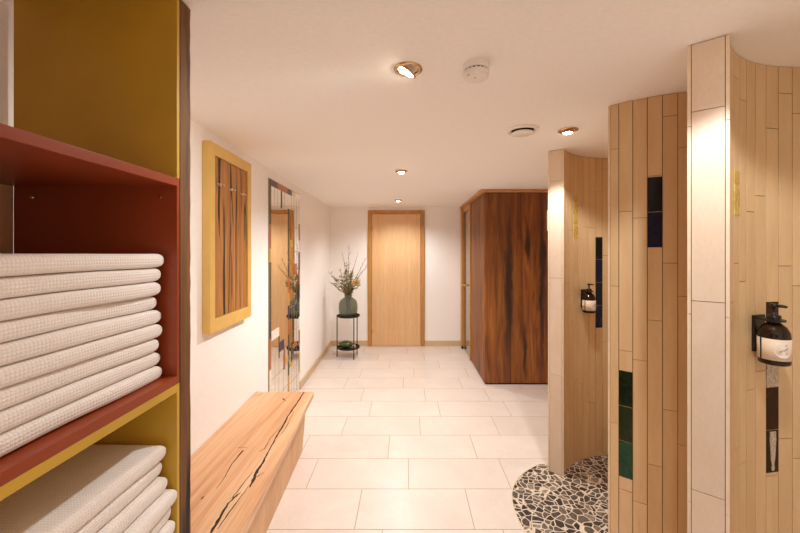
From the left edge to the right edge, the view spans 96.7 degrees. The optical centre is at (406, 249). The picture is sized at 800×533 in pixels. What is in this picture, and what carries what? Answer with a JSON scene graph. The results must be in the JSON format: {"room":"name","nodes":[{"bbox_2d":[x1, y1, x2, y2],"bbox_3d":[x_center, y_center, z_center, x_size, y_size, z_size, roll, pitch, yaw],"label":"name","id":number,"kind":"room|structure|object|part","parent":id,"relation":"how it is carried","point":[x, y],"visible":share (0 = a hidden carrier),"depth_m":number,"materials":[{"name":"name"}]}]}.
{"room":"spa shower area","nodes":[
{"label":"spa shower area","id":0,"kind":"room"},
{"bbox_2d":[0,0,330,455],"bbox_3d":[-1.186,0.420,1.920,0.120,2.300,7.645,0,0,-1],"label":"wall","id":1,"kind":"structure","parent":0,"point":[228,365],"depth_m":2.53,"materials":[{"name":"paint"}]},
{"bbox_2d":[202,140,250,333],"bbox_3d":[-1.103,-0.069,2.228,0.056,1.066,0.546,0,0,-1],"label":"board","id":2,"kind":"object","parent":1,"relation":"attached to","point":[226,177],"visible":1,"depth_m":2.14,"materials":[{"name":"yellow paint"}]},
{"bbox_2d":[268,178,299,391],"bbox_3d":[-1.153,0.458,3.402,0.010,2.112,0.913,0,0,-1],"label":"mirror","id":3,"kind":"object","parent":1,"relation":"attached to","point":[283,203],"visible":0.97,"depth_m":3.29,"materials":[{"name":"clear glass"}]},
{"bbox_2d":[300,341,330,389],"bbox_3d":[-1.183,1.478,4.755,0.014,0.085,1.771,0,0,-1],"label":"baseboard","id":4,"kind":"structure","parent":1,"relation":"attached to","point":[310,371],"depth_m":4.50,"materials":[{"name":"wood"}]},
{"bbox_2d":[331,207,460,345],"bbox_3d":[0.400,0.420,5.690,3.400,2.300,0.100,0,0,0],"label":"wall","id":5,"kind":"structure","parent":0,"point":[349,225],"depth_m":5.64,"materials":[{"name":"paint"}]},
{"bbox_2d":[331,341,459,345],"bbox_3d":[-0.178,1.478,5.633,2.036,0.085,0.014,0,0,0],"label":"baseboard","id":6,"kind":"structure","parent":5,"relation":"attached to","point":[333,343],"depth_m":5.63,"materials":[{"name":"wood"}]},
{"bbox_2d":[368,210,424,345],"bbox_3d":[-0.171,0.447,5.619,0.895,2.146,0.042,0,0,0],"label":"door","id":7,"kind":"structure","parent":5,"relation":"in","point":[393,235],"depth_m":5.62,"materials":[{"name":"brown wood"}]},
{"bbox_2d":[2,0,799,206],"bbox_3d":[0.375,-0.720,1.870,3.450,0.080,7.740,0,0,0],"label":"ceiling","id":8,"kind":"structure","parent":0,"point":[311,91],"depth_m":1.39,"materials":[{"name":"paint"}]},
{"bbox_2d":[395,170,406,173],"bbox_3d":[-0.050,-0.668,3.060,0.108,0.022,0.108,0,0,0],"label":"recessed light","id":9,"kind":"object","parent":8,"relation":"in","point":[397,171],"visible":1,"depth_m":3.04,"materials":[{"name":"metal"}]},
{"bbox_2d":[394,61,421,78],"bbox_3d":[0.004,-0.669,1.337,0.108,0.047,0.108,0,0,0],"label":"recessed light","id":10,"kind":"object","parent":8,"relation":"in","point":[408,73],"visible":1,"depth_m":1.32,"materials":[{"name":"metal"}]},
{"bbox_2d":[463,58,488,83],"bbox_3d":[0.253,-0.653,1.305,0.096,0.055,0.096,0,0,0],"label":"smoke detector","id":11,"kind":"object","parent":8,"relation":"attached to","point":[475,70],"visible":1,"depth_m":1.27,"materials":[{"name":"white plastic"}]},
{"bbox_2d":[506,124,539,136],"bbox_3d":[0.652,-0.665,2.009,0.184,0.029,0.184,0,0,0],"label":"ceiling vent","id":12,"kind":"object","parent":8,"relation":"in","point":[521,130],"visible":1,"depth_m":1.98,"materials":[{"name":"white plastic"}]},
{"bbox_2d":[558,127,577,134],"bbox_3d":[0.913,-0.668,2.020,0.108,0.023,0.108,0,0,0],"label":"recessed light","id":13,"kind":"object","parent":8,"relation":"in","point":[566,132],"visible":1,"depth_m":2.00,"materials":[{"name":"metal"}]},
{"bbox_2d":[266,346,607,532],"bbox_3d":[0.387,1.547,1.870,3.373,0.066,7.540,0,0,0],"label":"floor","id":14,"kind":"structure","parent":0,"point":[397,439],"depth_m":2.60,"materials":[{"name":"tile"}]},
{"bbox_2d":[0,0,190,532],"bbox_3d":[-0.832,0.421,0.548,0.446,2.197,0.919,0,0,0],"label":"shelf unit","id":15,"kind":"object","parent":14,"relation":"on","point":[95,156],"visible":0.74,"depth_m":0.95,"materials":[{"name":"yellow paint"}]},
{"bbox_2d":[0,366,161,456],"bbox_3d":[-0.829,0.316,0.641,0.385,0.038,0.599,0,0,0],"label":"folded towel","id":16,"kind":"object","parent":15,"relation":"in","point":[20,435],"visible":0.49,"depth_m":0.69,"materials":[{"name":"white fabric"}]},
{"bbox_2d":[0,352,159,433],"bbox_3d":[-0.830,0.279,0.644,0.382,0.038,0.591,0,0,0],"label":"folded towel","id":17,"kind":"object","parent":16,"relation":"on","point":[15,415],"visible":0.52,"depth_m":0.68,"materials":[{"name":"white fabric"}]},
{"bbox_2d":[0,339,158,409],"bbox_3d":[-0.832,0.243,0.640,0.380,0.038,0.591,0,0,0],"label":"folded towel","id":18,"kind":"object","parent":17,"relation":"on","point":[11,395],"visible":0.52,"depth_m":0.69,"materials":[{"name":"white fabric"}]},
{"bbox_2d":[0,324,161,388],"bbox_3d":[-0.829,0.207,0.644,0.384,0.038,0.591,0,0,0],"label":"folded towel","id":19,"kind":"object","parent":18,"relation":"on","point":[19,371],"visible":0.59,"depth_m":0.68,"materials":[{"name":"white fabric"}]},
{"bbox_2d":[0,310,160,365],"bbox_3d":[-0.830,0.171,0.644,0.381,0.038,0.590,0,0,0],"label":"folded towel","id":20,"kind":"object","parent":19,"relation":"on","point":[20,349],"visible":0.48,"depth_m":0.68,"materials":[{"name":"white fabric"}]},
{"bbox_2d":[0,296,156,342],"bbox_3d":[-0.832,0.135,0.637,0.378,0.038,0.597,0,0,0],"label":"folded towel","id":21,"kind":"object","parent":20,"relation":"on","point":[13,329],"visible":0.61,"depth_m":0.68,"materials":[{"name":"white fabric"}]},
{"bbox_2d":[0,282,160,320],"bbox_3d":[-0.829,0.098,0.637,0.384,0.038,0.600,0,0,0],"label":"folded towel","id":22,"kind":"object","parent":21,"relation":"on","point":[29,305],"visible":0.7,"depth_m":0.68,"materials":[{"name":"white fabric"}]},
{"bbox_2d":[0,268,160,298],"bbox_3d":[-0.830,0.062,0.646,0.382,0.038,0.585,0,0,0],"label":"folded towel","id":23,"kind":"object","parent":22,"relation":"on","point":[20,285],"visible":0.78,"depth_m":0.68,"materials":[{"name":"white fabric"}]},
{"bbox_2d":[0,253,163,276],"bbox_3d":[-0.826,0.026,0.643,0.391,0.038,0.602,0,0,0],"label":"folded towel","id":24,"kind":"object","parent":23,"relation":"on","point":[13,264],"visible":1,"depth_m":0.68,"materials":[{"name":"white fabric"}]},
{"bbox_3d":[-0.811,0.843,0.640,0.420,0.042,0.597,0,0,0],"label":"folded towel","id":25,"kind":"object","parent":15,"relation":"in","visible":0},
{"bbox_3d":[-0.812,0.803,0.640,0.419,0.042,0.602,0,0,0],"label":"folded towel","id":26,"kind":"object","parent":25,"relation":"on","visible":0},
{"bbox_3d":[-0.812,0.763,0.641,0.419,0.042,0.592,0,0,0],"label":"folded towel","id":27,"kind":"object","parent":26,"relation":"on","visible":0},
{"bbox_2d":[158,520,174,532],"bbox_3d":[-0.809,0.724,0.640,0.424,0.042,0.601,0,0,0],"label":"folded towel","id":28,"kind":"object","parent":27,"relation":"on","point":[169,526],"visible":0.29,"depth_m":0.91,"materials":[{"name":"white fabric"}]},
{"bbox_2d":[149,507,170,532],"bbox_3d":[-0.814,0.684,0.639,0.412,0.042,0.600,0,0,0],"label":"folded towel","id":29,"kind":"object","parent":28,"relation":"on","point":[165,517],"visible":0.18,"depth_m":0.89,"materials":[{"name":"white fabric"}]},
{"bbox_2d":[122,489,176,532],"bbox_3d":[-0.808,0.644,0.644,0.425,0.042,0.598,0,0,0],"label":"folded towel","id":30,"kind":"object","parent":29,"relation":"on","point":[152,514],"visible":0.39,"depth_m":0.85,"materials":[{"name":"white fabric"}]},
{"bbox_2d":[96,477,166,532],"bbox_3d":[-0.817,0.604,0.644,0.408,0.042,0.578,0,0,0],"label":"folded towel","id":31,"kind":"object","parent":30,"relation":"on","point":[131,511],"visible":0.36,"depth_m":0.82,"materials":[{"name":"white fabric"}]},
{"bbox_2d":[75,462,161,532],"bbox_3d":[-0.825,0.564,0.644,0.392,0.042,0.583,0,0,0],"label":"folded towel","id":32,"kind":"object","parent":31,"relation":"on","point":[116,505],"visible":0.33,"depth_m":0.79,"materials":[{"name":"white fabric"}]},
{"bbox_2d":[0,444,165,532],"bbox_3d":[-0.824,0.525,0.647,0.394,0.042,0.589,0,0,0],"label":"folded towel","id":33,"kind":"object","parent":32,"relation":"on","point":[66,497],"visible":0.72,"depth_m":0.76,"materials":[{"name":"white fabric"}]},
{"bbox_2d":[190,392,313,532],"bbox_3d":[-0.872,1.295,1.855,0.535,0.450,1.670,0,0,0],"label":"bench","id":34,"kind":"object","parent":14,"relation":"on","point":[240,476],"visible":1,"depth_m":1.86,"materials":[{"name":"brown wood"}]},
{"bbox_2d":[337,313,359,359],"bbox_3d":[-0.838,1.221,5.070,0.330,0.598,0.320,0,0,0],"label":"plant stand","id":35,"kind":"object","parent":14,"relation":"on","point":[339,347],"visible":0.72,"depth_m":5.02,"materials":[{"name":"black metal"}]},
{"bbox_3d":[-0.996,1.221,5.070,0.014,0.598,0.014,0,0,23],"label":"leg","id":36,"kind":"part","parent":35,"relation":"part of","materials":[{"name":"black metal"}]},
{"bbox_2d":[338,340,352,347],"bbox_3d":[-0.876,1.337,5.064,0.205,0.104,0.150,0,0,0],"label":"gourd","id":37,"kind":"object","parent":35,"relation":"on","point":[346,343],"visible":1,"depth_m":5.01,"materials":[{"name":"green ceramic"}]},
{"bbox_2d":[339,294,357,316],"bbox_3d":[-0.838,0.786,5.070,0.270,0.311,0.270,0,0,0],"label":"vase","id":38,"kind":"object","parent":35,"relation":"on","point":[348,306],"visible":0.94,"depth_m":4.97,"materials":[{"name":"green glass"}]},
{"bbox_2d":[328,244,365,294],"bbox_3d":[-0.843,0.419,5.071,0.480,1.008,0.386,0,0,-28],"label":"branch arrangement","id":39,"kind":"object","parent":38,"relation":"in","point":[347,287],"visible":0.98,"depth_m":5.05,"materials":[{"name":"green plant"}]},
{"bbox_2d":[337,343,359,350],"bbox_3d":[-0.833,1.382,5.070,0.320,0.026,0.320,0,0,0],"label":"tray","id":40,"kind":"object","parent":35,"relation":"on","point":[339,347],"depth_m":5.02,"materials":[{"name":"black metal"}]},
{"bbox_2d":[337,313,359,318],"bbox_3d":[-0.833,0.935,5.070,0.320,0.026,0.320,0,0,0],"label":"tray","id":41,"kind":"object","parent":35,"relation":"on","point":[338,316],"depth_m":4.95,"materials":[{"name":"black metal"}]},
{"bbox_3d":[-0.737,1.221,4.938,0.014,0.598,0.014,0,0,-23],"label":"leg","id":42,"kind":"part","parent":35,"relation":"part of","materials":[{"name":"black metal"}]},
{"bbox_3d":[-0.728,1.221,5.195,0.014,0.598,0.014,0,0,22],"label":"leg","id":43,"kind":"part","parent":35,"relation":"part of","materials":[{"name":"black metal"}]},
{"bbox_2d":[459,190,547,383],"bbox_3d":[1.384,0.424,4.791,1.152,2.192,1.618,0,0,0],"label":"cabin","id":44,"kind":"object","parent":14,"relation":"on","point":[504,233],"visible":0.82,"depth_m":4.01,"materials":[{"name":"brown wood"}]},
{"bbox_3d":[0.872,0.432,5.231,0.060,2.155,0.738,0,0,0],"label":"door","id":45,"kind":"part","parent":44,"relation":"part of","materials":[{"name":"brown wood"}]},
{"bbox_3d":[0.880,0.469,5.185,0.008,2.073,0.566,0,0,0],"label":"glass","id":46,"kind":"part","parent":44,"relation":"part of","materials":[{"name":"clear glass"}]},
{"bbox_3d":[0.887,0.425,4.438,0.030,2.150,0.788,0,0,0],"label":"panel","id":47,"kind":"part","parent":44,"relation":"part of","materials":[{"name":"brown wood"}]},
{"bbox_3d":[1.391,-0.660,4.791,1.138,0.024,1.618,0,0,0],"label":"roof trim","id":48,"kind":"part","parent":44,"relation":"part of","materials":[{"name":"brown wood"}]},
{"bbox_2d":[548,149,607,475],"bbox_3d":[1.641,0.420,2.446,1.257,2.200,0.522,0,0,21],"label":"wall","id":49,"kind":"structure","parent":0,"point":[577,185],"depth_m":2.54,"materials":[{"name":"beige tile"}]},
{"bbox_2d":[581,289,593,307],"bbox_3d":[1.289,0.350,2.544,0.060,0.130,0.093,0,0,-10],"label":"holder","id":50,"kind":"object","parent":49,"relation":"attached to","point":[583,291],"visible":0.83,"depth_m":2.56,"materials":[{"name":"black plastic"}]},
{"bbox_3d":[1.283,0.350,2.579,0.060,0.130,0.010,0,0,-24],"label":"wall plate","id":51,"kind":"part","parent":50,"relation":"part of","materials":[{"name":"black plastic"}]},
{"bbox_2d":[582,283,595,312],"bbox_3d":[1.292,0.341,2.527,0.086,0.206,0.087,0,0,0],"label":"soap bottle","id":52,"kind":"object","parent":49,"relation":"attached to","point":[588,300],"visible":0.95,"depth_m":2.50,"materials":[{"name":"brown glass"}]},
{"bbox_2d":[608,92,686,532],"bbox_3d":[1.531,0.420,1.675,1.138,2.200,0.360,0,0,-12],"label":"wall","id":53,"kind":"structure","parent":0,"point":[647,137],"depth_m":1.59,"materials":[{"name":"beige tile"}]},
{"bbox_2d":[687,35,799,532],"bbox_3d":[1.610,0.420,1.136,1.280,2.200,0.512,0,0,24],"label":"wall","id":54,"kind":"structure","parent":0,"point":[743,116],"depth_m":1.25,"materials":[{"name":"beige tile"}]},
{"bbox_2d":[752,314,786,351],"bbox_3d":[1.272,0.299,1.253,0.063,0.130,0.095,0,0,0],"label":"holder","id":55,"kind":"object","parent":54,"relation":"attached to","point":[758,320],"visible":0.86,"depth_m":1.28,"materials":[{"name":"black plastic"}]},
{"bbox_3d":[1.270,0.299,1.287,0.060,0.130,0.010,0,0,-18],"label":"wall plate","id":56,"kind":"part","parent":55,"relation":"part of","materials":[{"name":"black plastic"}]},
{"bbox_2d":[757,303,791,366],"bbox_3d":[1.274,0.290,1.234,0.086,0.206,0.089,0,0,0],"label":"soap bottle","id":57,"kind":"object","parent":55,"relation":"in","point":[774,339],"visible":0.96,"depth_m":1.21,"materials":[{"name":"brown glass"}]}
]}

